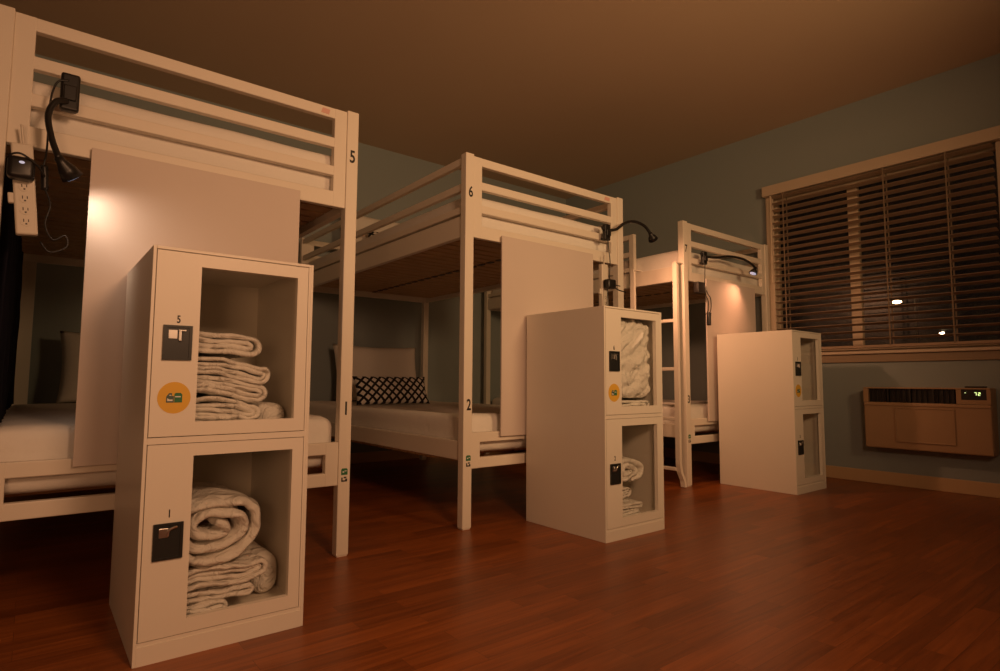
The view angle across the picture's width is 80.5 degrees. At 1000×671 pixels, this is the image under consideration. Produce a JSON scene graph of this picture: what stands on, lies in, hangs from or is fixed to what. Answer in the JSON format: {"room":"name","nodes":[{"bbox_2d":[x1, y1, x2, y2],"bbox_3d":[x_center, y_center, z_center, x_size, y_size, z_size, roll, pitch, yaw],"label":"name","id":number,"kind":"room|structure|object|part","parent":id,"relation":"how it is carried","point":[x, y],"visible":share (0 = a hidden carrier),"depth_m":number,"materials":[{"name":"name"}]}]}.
{"room":"dormitory","nodes":[
{"label":"dormitory","id":0,"kind":"room"},
{"bbox_2d":[27,54,565,452],"bbox_3d":[-1.519,-0.299,4.298,5.706,2.494,0.100,4,-6,-38],"label":"wall","id":1,"kind":"structure","parent":0,"point":[378,323],"depth_m":4.63,"materials":[{"name":"grey paint"}]},
{"bbox_2d":[350,450,426,463],"bbox_3d":[-1.496,0.901,4.154,5.492,0.078,0.014,4,-6,-38],"label":"baseboard","id":2,"kind":"structure","parent":1,"relation":"attached to","point":[363,457],"depth_m":4.59,"materials":[{"name":"beige paint"}]},
{"bbox_2d":[0,449,999,670],"bbox_3d":[0.503,0.804,1.642,5.706,0.100,6.635,4,-6,-38],"label":"floor","id":3,"kind":"structure","parent":0,"point":[845,575],"depth_m":1.82,"materials":[{"name":"laminate"}]},
{"bbox_2d":[0,4,358,557],"bbox_3d":[-1.572,0.004,2.627,1.048,1.627,2.088,4,-6,-38],"label":"bunk bed","id":4,"kind":"object","parent":3,"relation":"on","point":[125,202],"depth_m":1.81,"materials":[{"name":"beige paint"}]},
{"bbox_3d":[-1.354,-0.081,1.546,0.045,1.628,0.040,4,-6,-38],"label":"post","id":5,"kind":"part","parent":4,"relation":"part of","materials":[{"name":"beige paint"}]},
{"bbox_2d":[0,156,23,422],"bbox_3d":[-1.966,-0.078,2.371,0.039,0.755,1.900,4,-6,-38],"label":"curtain","id":6,"kind":"object","parent":4,"relation":"hanging from","point":[11,253],"visible":0.92,"depth_m":1.85,"materials":[{"name":"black fabric"}]},
{"bbox_3d":[-1.271,-0.414,1.581,0.069,0.296,0.030,4,-6,-38],"label":"power strip","id":7,"kind":"part","parent":4,"relation":"part of","materials":[{"name":"white plastic"}]},
{"bbox_3d":[-1.276,-0.535,1.579,0.007,0.055,0.020,1,-5,-8],"label":"supply cord","id":8,"kind":"part","parent":4,"relation":"part of","materials":[{"name":"beige plastic"}]},
{"bbox_2d":[18,182,29,191],"bbox_3d":[-1.263,-0.395,1.568,0.025,0.025,0.001,4,-6,-38],"label":"outlet","id":9,"kind":"object","parent":4,"relation":"attached to","point":[22,186],"depth_m":1.57,"materials":[{"name":"beige plastic"}]},
{"bbox_2d":[19,194,30,202],"bbox_3d":[-1.261,-0.364,1.567,0.025,0.025,0.001,4,-6,-38],"label":"outlet","id":10,"kind":"object","parent":4,"relation":"attached to","point":[23,198],"depth_m":1.57,"materials":[{"name":"beige plastic"}]},
{"bbox_2d":[6,152,44,181],"bbox_3d":[-1.244,-0.440,1.552,0.081,0.064,0.054,4,-6,-38],"label":"charger","id":11,"kind":"object","parent":4,"relation":"attached to","point":[19,168],"visible":1,"depth_m":1.53,"materials":[{"name":"black plastic"}]},
{"bbox_2d":[20,205,31,214],"bbox_3d":[-1.259,-0.333,1.567,0.025,0.025,0.001,4,-6,-38],"label":"outlet","id":12,"kind":"object","parent":4,"relation":"attached to","point":[24,209],"depth_m":1.57,"materials":[{"name":"beige plastic"}]},
{"bbox_2d":[20,217,31,225],"bbox_3d":[-1.257,-0.302,1.566,0.025,0.025,0.001,4,-6,-38],"label":"outlet","id":13,"kind":"object","parent":4,"relation":"attached to","point":[24,221],"depth_m":1.57,"materials":[{"name":"beige plastic"}]},
{"bbox_3d":[-2.205,-0.560,3.478,0.960,0.367,0.028,4,-6,-38],"label":"frame","id":14,"kind":"part","parent":4,"relation":"part of","materials":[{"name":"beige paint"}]},
{"bbox_2d":[39,72,82,252],"bbox_3d":[-1.185,-0.475,1.593,0.107,0.508,0.084,-3,-6,38],"label":"reading lamp","id":15,"kind":"object","parent":4,"relation":"attached to","point":[68,101],"visible":0.99,"depth_m":1.59,"materials":[{"name":"black plastic"}]},
{"bbox_3d":[-1.201,-0.309,1.596,0.062,0.178,0.015,3,-5,-28],"label":"cord","id":16,"kind":"part","parent":15,"relation":"part of","materials":[{"name":"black plastic"}]},
{"bbox_2d":[0,403,331,494],"bbox_3d":[-1.586,0.417,2.610,0.973,0.188,1.964,4,-6,-38],"label":"mattress","id":17,"kind":"object","parent":4,"relation":"on","point":[27,431],"visible":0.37,"depth_m":1.66,"materials":[{"name":"white fabric"}]},
{"bbox_2d":[56,331,79,402],"bbox_3d":[-2.128,0.184,3.374,0.640,0.392,0.168,4,-6,-38],"label":"pillow","id":18,"kind":"object","parent":17,"relation":"on","point":[70,341],"visible":0.16,"depth_m":3.18,"materials":[{"name":"white fabric"}]},
{"bbox_3d":[-0.962,0.433,1.818,0.960,0.152,0.028,4,-6,-38],"label":"frame","id":19,"kind":"part","parent":4,"relation":"part of","materials":[{"name":"beige paint"}]},
{"bbox_3d":[-0.956,-0.676,1.905,0.960,0.367,0.028,4,-6,-38],"label":"frame","id":20,"kind":"part","parent":4,"relation":"part of","materials":[{"name":"beige paint"}]},
{"bbox_2d":[30,81,330,189],"bbox_3d":[-1.581,-0.565,2.687,0.971,0.163,1.966,4,-6,-38],"label":"mattress","id":21,"kind":"object","parent":4,"relation":"on","point":[61,124],"visible":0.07,"depth_m":1.88,"materials":[{"name":"white fabric"}]},
{"bbox_3d":[-0.937,-0.072,1.842,0.600,0.901,0.009,4,-6,-38],"label":"privacy panel","id":22,"kind":"part","parent":4,"relation":"part of","materials":[{"name":"white wood"}]},
{"bbox_3d":[-1.186,-0.457,2.994,0.028,0.095,1.970,4,-6,-38],"label":"rail","id":23,"kind":"part","parent":4,"relation":"part of","materials":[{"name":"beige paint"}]},
{"bbox_3d":[-0.566,-0.027,2.168,0.045,1.628,0.040,4,-6,-38],"label":"post","id":24,"kind":"part","parent":4,"relation":"part of","materials":[{"name":"beige paint"}]},
{"bbox_2d":[109,245,313,668],"bbox_3d":[-0.786,0.279,1.600,0.372,0.927,0.483,4,-6,-38],"label":"locker","id":25,"kind":"object","parent":3,"relation":"on","point":[173,294],"visible":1,"depth_m":1.43,"materials":[{"name":"beige metal"}]},
{"bbox_2d":[186,598,227,614],"bbox_3d":[-0.809,0.660,1.500,0.174,0.052,0.311,4,-6,-38],"label":"duvet","id":26,"kind":"object","parent":25,"relation":"in","point":[198,607],"visible":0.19,"depth_m":1.40,"materials":[{"name":"white fabric"}]},
{"bbox_2d":[187,547,267,603],"bbox_3d":[-0.772,0.604,1.533,0.245,0.088,0.313,4,-6,-38],"label":"duvet","id":27,"kind":"object","parent":26,"relation":"on","point":[231,578],"visible":0.44,"depth_m":1.44,"materials":[{"name":"white fabric"}]},
{"bbox_2d":[189,482,260,566],"bbox_3d":[-0.766,0.481,1.546,0.218,0.166,0.337,4,-6,-38],"label":"rolled towel","id":28,"kind":"object","parent":27,"relation":"on","point":[224,522],"visible":0.65,"depth_m":1.44,"materials":[{"name":"white fabric"}]},
{"bbox_3d":[-0.652,0.466,1.411,0.350,0.424,0.017,4,-6,-38],"label":"door","id":29,"kind":"part","parent":25,"relation":"part of","materials":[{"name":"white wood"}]},
{"bbox_2d":[195,395,260,420],"bbox_3d":[-0.784,0.196,1.548,0.228,0.101,0.327,4,-6,-38],"label":"duvet","id":30,"kind":"object","parent":25,"relation":"in","point":[208,408],"visible":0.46,"depth_m":1.45,"materials":[{"name":"white fabric"}]},
{"bbox_2d":[196,356,269,402],"bbox_3d":[-0.772,0.112,1.567,0.253,0.134,0.312,4,-6,-38],"label":"duvet","id":31,"kind":"object","parent":30,"relation":"on","point":[216,376],"visible":0.58,"depth_m":1.47,"materials":[{"name":"white fabric"}]},
{"bbox_2d":[198,331,261,358],"bbox_3d":[-0.783,0.024,1.567,0.218,0.072,0.308,4,-6,-38],"label":"duvet","id":32,"kind":"object","parent":31,"relation":"on","point":[227,345],"visible":0.53,"depth_m":1.48,"materials":[{"name":"white fabric"}]},
{"bbox_3d":[-0.650,0.025,1.446,0.350,0.426,0.017,4,-6,-38],"label":"door","id":33,"kind":"part","parent":25,"relation":"part of","materials":[{"name":"beige metal"}]},
{"bbox_2d":[248,540,275,592],"bbox_3d":[-0.717,0.648,1.694,0.070,0.106,0.300,4,-6,-38],"label":"pillow","id":34,"kind":"object","parent":25,"relation":"in","point":[264,582],"visible":0.38,"depth_m":1.59,"materials":[{"name":"white fabric"}]},
{"bbox_2d":[245,402,283,418],"bbox_3d":[-0.706,0.224,1.697,0.085,0.070,0.301,4,-6,-38],"label":"pillow","id":35,"kind":"object","parent":25,"relation":"in","point":[269,410],"visible":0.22,"depth_m":1.59,"materials":[{"name":"white fabric"}]},
{"bbox_2d":[299,152,623,529],"bbox_3d":[-0.367,0.091,3.642,1.048,1.627,2.082,4,-6,-38],"label":"bunk bed","id":36,"kind":"object","parent":3,"relation":"on","point":[461,257],"depth_m":2.86,"materials":[{"name":"beige paint"}]},
{"bbox_3d":[-1.396,0.123,4.130,0.045,1.628,0.040,4,-6,-38],"label":"post","id":37,"kind":"part","parent":36,"relation":"part of","materials":[{"name":"beige paint"}]},
{"bbox_3d":[-0.999,-0.473,4.491,0.960,0.367,0.028,4,-6,-38],"label":"frame","id":38,"kind":"part","parent":36,"relation":"part of","materials":[{"name":"beige paint"}]},
{"bbox_3d":[-0.770,-0.611,3.396,0.024,0.254,1.970,4,-6,-38],"label":"guard rail","id":39,"kind":"part","parent":36,"relation":"part of","materials":[{"name":"beige paint"}]},
{"bbox_3d":[-0.771,-0.424,3.381,0.028,0.095,1.970,4,-6,-38],"label":"rail","id":40,"kind":"part","parent":36,"relation":"part of","materials":[{"name":"beige paint"}]},
{"bbox_3d":[-0.776,0.551,3.305,0.028,0.081,1.970,4,-6,-38],"label":"rail","id":41,"kind":"part","parent":36,"relation":"part of","materials":[{"name":"beige paint"}]},
{"bbox_2d":[309,400,525,451],"bbox_3d":[-0.380,0.509,3.623,0.972,0.177,1.965,4,-6,-38],"label":"mattress","id":42,"kind":"object","parent":36,"relation":"on","point":[436,418],"visible":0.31,"depth_m":3.03,"materials":[{"name":"white fabric"}]},
{"bbox_2d":[333,344,415,399],"bbox_3d":[-0.904,0.279,4.377,0.682,0.411,0.175,4,-6,-40],"label":"pillow","id":43,"kind":"object","parent":42,"relation":"on","point":[367,361],"visible":0.43,"depth_m":4.35,"materials":[{"name":"white fabric"}]},
{"bbox_2d":[352,376,429,404],"bbox_3d":[-0.742,0.377,4.066,0.561,0.190,0.132,4,-6,-39],"label":"cushion","id":44,"kind":"object","parent":42,"relation":"on","point":[369,389],"visible":1,"depth_m":4.00,"materials":[{"name":"fabric"}]},
{"bbox_3d":[-0.608,0.176,4.752,0.045,1.628,0.040,4,-6,-38],"label":"post","id":45,"kind":"part","parent":36,"relation":"part of","materials":[{"name":"beige paint"}]},
{"bbox_2d":[309,198,607,271],"bbox_3d":[-0.374,-0.478,3.701,0.973,0.163,1.966,4,-6,-38],"label":"mattress","id":46,"kind":"object","parent":36,"relation":"on","point":[490,222],"visible":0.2,"depth_m":2.95,"materials":[{"name":"white fabric"}]},
{"bbox_2d":[356,216,399,241],"bbox_3d":[-0.888,-0.698,4.466,0.621,0.391,0.173,4,-6,-39],"label":"pillow","id":47,"kind":"object","parent":46,"relation":"on","point":[362,222],"visible":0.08,"depth_m":4.36,"materials":[{"name":"white fabric"}]},
{"bbox_3d":[-0.147,0.006,2.559,0.045,1.628,0.040,4,-6,-38],"label":"post","id":48,"kind":"part","parent":36,"relation":"part of","materials":[{"name":"beige paint"}]},
{"bbox_3d":[0.244,0.519,2.831,0.960,0.152,0.028,4,-6,-38],"label":"frame","id":49,"kind":"part","parent":36,"relation":"part of","materials":[{"name":"beige paint"}]},
{"bbox_3d":[0.021,-0.370,4.006,0.028,0.095,1.970,4,-6,-38],"label":"rail","id":50,"kind":"part","parent":36,"relation":"part of","materials":[{"name":"beige paint"}]},
{"bbox_3d":[0.251,-0.590,2.918,0.960,0.367,0.028,4,-6,-38],"label":"frame","id":51,"kind":"part","parent":36,"relation":"part of","materials":[{"name":"beige paint"}]},
{"bbox_3d":[0.240,0.012,2.831,0.600,0.901,0.009,4,-6,-38],"label":"privacy panel","id":52,"kind":"part","parent":36,"relation":"part of","materials":[{"name":"white wood"}]},
{"bbox_3d":[0.022,-0.557,4.021,0.024,0.254,1.970,4,-6,-38],"label":"guard rail","id":53,"kind":"part","parent":36,"relation":"part of","materials":[{"name":"beige paint"}]},
{"bbox_3d":[0.534,-0.277,3.073,0.059,0.291,0.030,4,-6,-38],"label":"power strip","id":54,"kind":"part","parent":36,"relation":"part of","materials":[{"name":"white plastic"}]},
{"bbox_2d":[604,279,625,305],"bbox_3d":[0.597,-0.192,3.069,0.144,0.192,0.040,4,-6,-38],"label":"charger","id":55,"kind":"object","parent":36,"relation":"attached to","point":[610,284],"visible":0.91,"depth_m":3.03,"materials":[{"name":"black plastic"}]},
{"bbox_3d":[0.640,0.060,3.181,0.045,1.628,0.040,4,-6,-38],"label":"post","id":56,"kind":"part","parent":36,"relation":"part of","materials":[{"name":"beige paint"}]},
{"bbox_2d":[601,220,657,286],"bbox_3d":[0.689,-0.439,3.166,0.392,0.365,0.052,3,-5,-29],"label":"reading lamp","id":57,"kind":"object","parent":36,"relation":"attached to","point":[606,231],"visible":0.94,"depth_m":3.10,"materials":[{"name":"black plastic"}]},
{"bbox_2d":[526,305,664,542],"bbox_3d":[0.416,0.365,2.613,0.372,0.927,0.483,4,-6,-38],"label":"locker","id":58,"kind":"object","parent":3,"relation":"on","point":[579,430],"visible":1,"depth_m":2.48,"materials":[{"name":"beige metal"}]},
{"bbox_2d":[623,497,642,516],"bbox_3d":[0.422,0.733,2.533,0.230,0.082,0.320,4,-6,-38],"label":"duvet","id":59,"kind":"object","parent":58,"relation":"in","point":[630,506],"visible":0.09,"depth_m":2.45,"materials":[{"name":"white fabric"}]},
{"bbox_2d":[623,486,630,497],"bbox_3d":[0.400,0.660,2.533,0.187,0.060,0.293,4,-6,-38],"label":"duvet","id":60,"kind":"object","parent":59,"relation":"on","point":[626,490],"visible":0.08,"depth_m":2.46,"materials":[{"name":"white fabric"}]},
{"bbox_2d":[622,456,643,481],"bbox_3d":[0.445,0.569,2.561,0.202,0.126,0.329,4,-6,-38],"label":"duvet","id":61,"kind":"object","parent":60,"relation":"on","point":[632,469],"visible":0.25,"depth_m":2.46,"materials":[{"name":"white fabric"}]},
{"bbox_3d":[0.552,0.111,2.458,0.350,0.426,0.017,4,-6,-38],"label":"door","id":62,"kind":"part","parent":58,"relation":"part of","materials":[{"name":"beige metal"}]},
{"bbox_3d":[0.549,0.553,2.423,0.350,0.424,0.017,4,-6,-38],"label":"door","id":63,"kind":"part","parent":58,"relation":"part of","materials":[{"name":"beige metal"}]},
{"bbox_2d":[622,400,648,405],"bbox_3d":[0.450,0.306,2.586,0.304,0.058,0.317,4,-6,-38],"label":"duvet","id":64,"kind":"object","parent":58,"relation":"in","point":[624,402],"visible":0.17,"depth_m":2.50,"materials":[{"name":"white fabric"}]},
{"bbox_2d":[621,319,649,397],"bbox_3d":[0.429,0.099,2.618,0.339,0.347,0.394,4,-6,-38],"label":"duvet","id":65,"kind":"object","parent":64,"relation":"on","point":[635,369],"visible":0.27,"depth_m":2.50,"materials":[{"name":"white fabric"}]},
{"bbox_2d":[484,220,769,486],"bbox_3d":[0.909,0.182,4.721,1.050,1.628,2.062,4,-6,-38],"label":"bunk bed","id":66,"kind":"object","parent":3,"relation":"on","point":[733,302],"visible":0.45,"depth_m":3.89,"materials":[{"name":"beige paint"}]},
{"bbox_3d":[-0.113,0.214,5.200,0.045,1.628,0.040,4,-6,-38],"label":"post","id":67,"kind":"part","parent":66,"relation":"part of","materials":[{"name":"beige paint"}]},
{"bbox_3d":[0.404,-0.462,4.599,0.028,0.348,1.620,4,-6,-38],"label":"guard rail","id":68,"kind":"part","parent":66,"relation":"part of","materials":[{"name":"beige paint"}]},
{"bbox_3d":[0.512,-0.332,4.451,0.028,0.095,1.970,4,-6,-38],"label":"rail","id":69,"kind":"part","parent":66,"relation":"part of","materials":[{"name":"beige paint"}]},
{"bbox_2d":[492,397,718,431],"bbox_3d":[0.902,0.598,4.692,0.971,0.183,1.965,4,-6,-38],"label":"mattress","id":70,"kind":"object","parent":66,"relation":"on","point":[699,409],"visible":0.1,"depth_m":3.75,"materials":[{"name":"white fabric"}]},
{"bbox_2d":[492,250,758,297],"bbox_3d":[0.908,-0.387,4.770,0.973,0.163,1.966,4,-6,-38],"label":"mattress","id":71,"kind":"object","parent":66,"relation":"on","point":[663,260],"visible":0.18,"depth_m":3.93,"materials":[{"name":"white fabric"}]},
{"bbox_2d":[630,262,686,487],"bbox_3d":[1.001,0.236,3.704,0.094,1.354,0.372,4,-6,-38],"label":"ladder","id":72,"kind":"object","parent":66,"relation":"attached to","point":[675,271],"visible":0.55,"depth_m":3.56,"materials":[{"name":"beige paint"}]},
{"bbox_3d":[0.506,0.643,4.374,0.028,0.081,1.970,4,-6,-38],"label":"rail","id":73,"kind":"part","parent":66,"relation":"part of","materials":[{"name":"beige paint"}]},
{"bbox_3d":[1.135,0.098,3.629,0.045,1.628,0.040,4,-6,-38],"label":"post","id":74,"kind":"part","parent":66,"relation":"part of","materials":[{"name":"beige paint"}]},
{"bbox_3d":[1.304,-0.278,5.076,0.028,0.095,1.970,4,-6,-38],"label":"rail","id":75,"kind":"part","parent":66,"relation":"part of","materials":[{"name":"beige paint"}]},
{"bbox_2d":[693,281,704,293],"bbox_3d":[1.246,-0.299,3.693,0.075,0.070,0.040,4,-6,-38],"label":"charger","id":76,"kind":"object","parent":66,"relation":"attached to","point":[699,287],"visible":1,"depth_m":3.67,"materials":[{"name":"black plastic"}]},
{"bbox_3d":[1.527,0.611,3.901,0.960,0.152,0.028,4,-6,-38],"label":"frame","id":77,"kind":"part","parent":66,"relation":"part of","materials":[{"name":"beige paint"}]},
{"bbox_3d":[1.533,-0.498,3.988,0.960,0.367,0.028,4,-6,-38],"label":"frame","id":78,"kind":"part","parent":66,"relation":"part of","materials":[{"name":"beige paint"}]},
{"bbox_2d":[699,251,756,325],"bbox_3d":[1.480,-0.289,3.813,0.518,0.473,0.055,3,-5,-27],"label":"reading lamp","id":79,"kind":"object","parent":66,"relation":"attached to","point":[704,258],"visible":1,"depth_m":3.72,"materials":[{"name":"black plastic"}]},
{"bbox_3d":[1.544,0.105,3.918,0.600,0.901,0.009,4,-6,-38],"label":"privacy panel","id":80,"kind":"part","parent":66,"relation":"part of","materials":[{"name":"white wood"}]},
{"bbox_3d":[1.304,-0.465,5.091,0.024,0.254,1.970,4,-6,-38],"label":"guard rail","id":81,"kind":"part","parent":66,"relation":"part of","materials":[{"name":"beige paint"}]},
{"bbox_3d":[1.923,0.151,4.251,0.045,1.628,0.040,4,-6,-38],"label":"post","id":82,"kind":"part","parent":66,"relation":"part of","materials":[{"name":"beige paint"}]},
{"bbox_2d":[717,330,826,494],"bbox_3d":[1.665,0.452,3.625,0.372,0.927,0.483,4,-6,-38],"label":"locker","id":83,"kind":"object","parent":3,"relation":"on","point":[772,435],"visible":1,"depth_m":3.51,"materials":[{"name":"beige metal"}]},
{"bbox_3d":[1.801,0.198,3.470,0.350,0.426,0.017,4,-6,-38],"label":"door","id":84,"kind":"part","parent":83,"relation":"part of","materials":[{"name":"beige metal"}]},
{"bbox_3d":[1.798,0.639,3.436,0.350,0.424,0.017,4,-6,-38],"label":"door","id":85,"kind":"part","parent":83,"relation":"part of","materials":[{"name":"beige metal"}]},
{"bbox_2d":[0,0,999,198],"bbox_3d":[0.518,-1.782,1.845,5.706,0.100,6.635,4,-6,-38],"label":"ceiling","id":86,"kind":"structure","parent":0,"point":[590,95],"depth_m":3.45,"materials":[{"name":"paint"}]},
{"bbox_2d":[566,53,999,483],"bbox_3d":[2.715,-0.339,3.484,0.120,2.494,6.435,4,-6,-38],"label":"wall","id":87,"kind":"structure","parent":0,"point":[719,189],"depth_m":3.97,"materials":[{"name":"grey paint"}]},
{"bbox_2d":[765,197,776,330],"bbox_3d":[1.983,-0.440,4.310,0.016,1.153,0.053,4,-6,-38],"label":"trim","id":88,"kind":"structure","parent":87,"relation":"attached to","point":[772,286],"depth_m":4.31,"materials":[{"name":"beige paint"}]},
{"bbox_2d":[663,448,999,497],"bbox_3d":[2.656,0.862,3.348,0.014,0.078,6.435,4,-6,-38],"label":"baseboard","id":89,"kind":"structure","parent":87,"relation":"attached to","point":[985,489],"depth_m":3.60,"materials":[{"name":"beige paint"}]},
{"bbox_2d":[773,144,999,351],"bbox_3d":[2.461,-0.481,3.847,0.045,1.168,1.350,4,-6,-38],"label":"window","id":90,"kind":"structure","parent":87,"relation":"in","point":[857,276],"depth_m":3.93,"materials":[{"name":"paint"}]},
{"bbox_2d":[762,125,999,349],"bbox_3d":[2.380,-0.528,3.770,0.069,1.213,1.415,4,-6,-38],"label":"window blind","id":91,"kind":"object","parent":90,"relation":"attached to","point":[982,139],"visible":0.87,"depth_m":3.69,"materials":[{"name":"beige paint"}]},
{"bbox_3d":[2.041,-0.464,4.203,0.056,1.129,0.008,4,-6,-38],"label":"ladder cord","id":92,"kind":"part","parent":91,"relation":"part of","materials":[{"name":"fabric"}]},
{"bbox_3d":[2.436,-0.500,3.706,0.056,1.129,0.008,4,-6,-38],"label":"ladder cord","id":93,"kind":"part","parent":91,"relation":"part of","materials":[{"name":"fabric"}]},
{"bbox_3d":[2.378,0.068,3.732,0.050,0.018,1.257,4,-6,-38],"label":"rail","id":94,"kind":"part","parent":91,"relation":"part of","materials":[{"name":"brown wood"}]},
{"bbox_3d":[2.638,-0.519,3.452,0.056,1.129,0.008,4,-6,-38],"label":"ladder cord","id":95,"kind":"part","parent":91,"relation":"part of","materials":[{"name":"fabric"}]},
{"bbox_2d":[822,350,999,362],"bbox_3d":[2.391,0.142,3.744,0.015,0.051,1.420,4,-6,-38],"label":"trim","id":96,"kind":"structure","parent":87,"relation":"attached to","point":[993,354],"depth_m":3.58,"materials":[{"name":"brown paint"}]},
{"bbox_2d":[822,346,999,354],"bbox_3d":[2.386,0.105,3.737,0.035,0.020,1.490,4,-6,-38],"label":"trim","id":97,"kind":"structure","parent":87,"relation":"attached to","point":[993,347],"depth_m":3.57,"materials":[{"name":"beige paint"}]},
{"bbox_2d":[863,386,999,456],"bbox_3d":[2.510,0.486,3.472,0.129,0.378,0.627,4,-6,-38],"label":"air conditioner","id":98,"kind":"object","parent":87,"relation":"attached to","point":[943,420],"visible":1,"depth_m":3.40,"materials":[{"name":"beige plastic"}]},
{"bbox_2d":[869,389,955,403],"bbox_3d":[2.440,0.358,3.507,0.024,0.081,0.447,4,-6,-38],"label":"grille","id":99,"kind":"object","parent":98,"relation":"attached to","point":[876,396],"depth_m":3.50,"materials":[{"name":"black plastic"}]},
{"bbox_3d":[2.464,0.525,3.429,0.009,0.204,0.295,4,-6,-38],"label":"panel","id":100,"kind":"part","parent":98,"relation":"part of","materials":[{"name":"beige plastic"}]},
{"bbox_3d":[2.628,0.329,3.272,0.024,0.057,0.112,4,-6,-38],"label":"control panel","id":101,"kind":"part","parent":98,"relation":"part of","materials":[{"name":"black plastic"}]},
{"bbox_2d":[965,386,986,387],"bbox_3d":[2.670,0.290,3.313,0.055,0.009,0.090,4,-6,-38],"label":"vent","id":102,"kind":"object","parent":98,"relation":"attached to","point":[965,386],"depth_m":3.29,"materials":[{"name":"black plastic"}]},
{"bbox_2d":[995,141,999,214],"bbox_3d":[2.808,-0.517,3.272,0.016,1.153,0.044,4,-6,-38],"label":"trim","id":103,"kind":"structure","parent":87,"relation":"attached to","point":[997,144],"depth_m":3.31,"materials":[{"name":"beige paint"}]},
{"label":"outside","id":104,"kind":"structure","parent":0,"visible":0},
{"bbox_2d":[893,298,919,342],"bbox_3d":[12.384,0.450,17.954,0.162,3.303,0.678,4,-6,-38],"label":"street lamp","id":105,"kind":"object","parent":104,"point":[915,299],"visible":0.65,"depth_m":17.78,"materials":[{"name":"metal"}]},
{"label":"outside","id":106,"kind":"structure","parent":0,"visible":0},
{"bbox_2d":[940,328,958,340],"bbox_3d":[14.493,0.975,18.983,0.100,2.441,0.525,4,-6,-38],"label":"street lamp","id":107,"kind":"object","parent":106,"point":[942,328],"visible":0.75,"depth_m":19.04,"materials":[{"name":"metal"}]}
]}

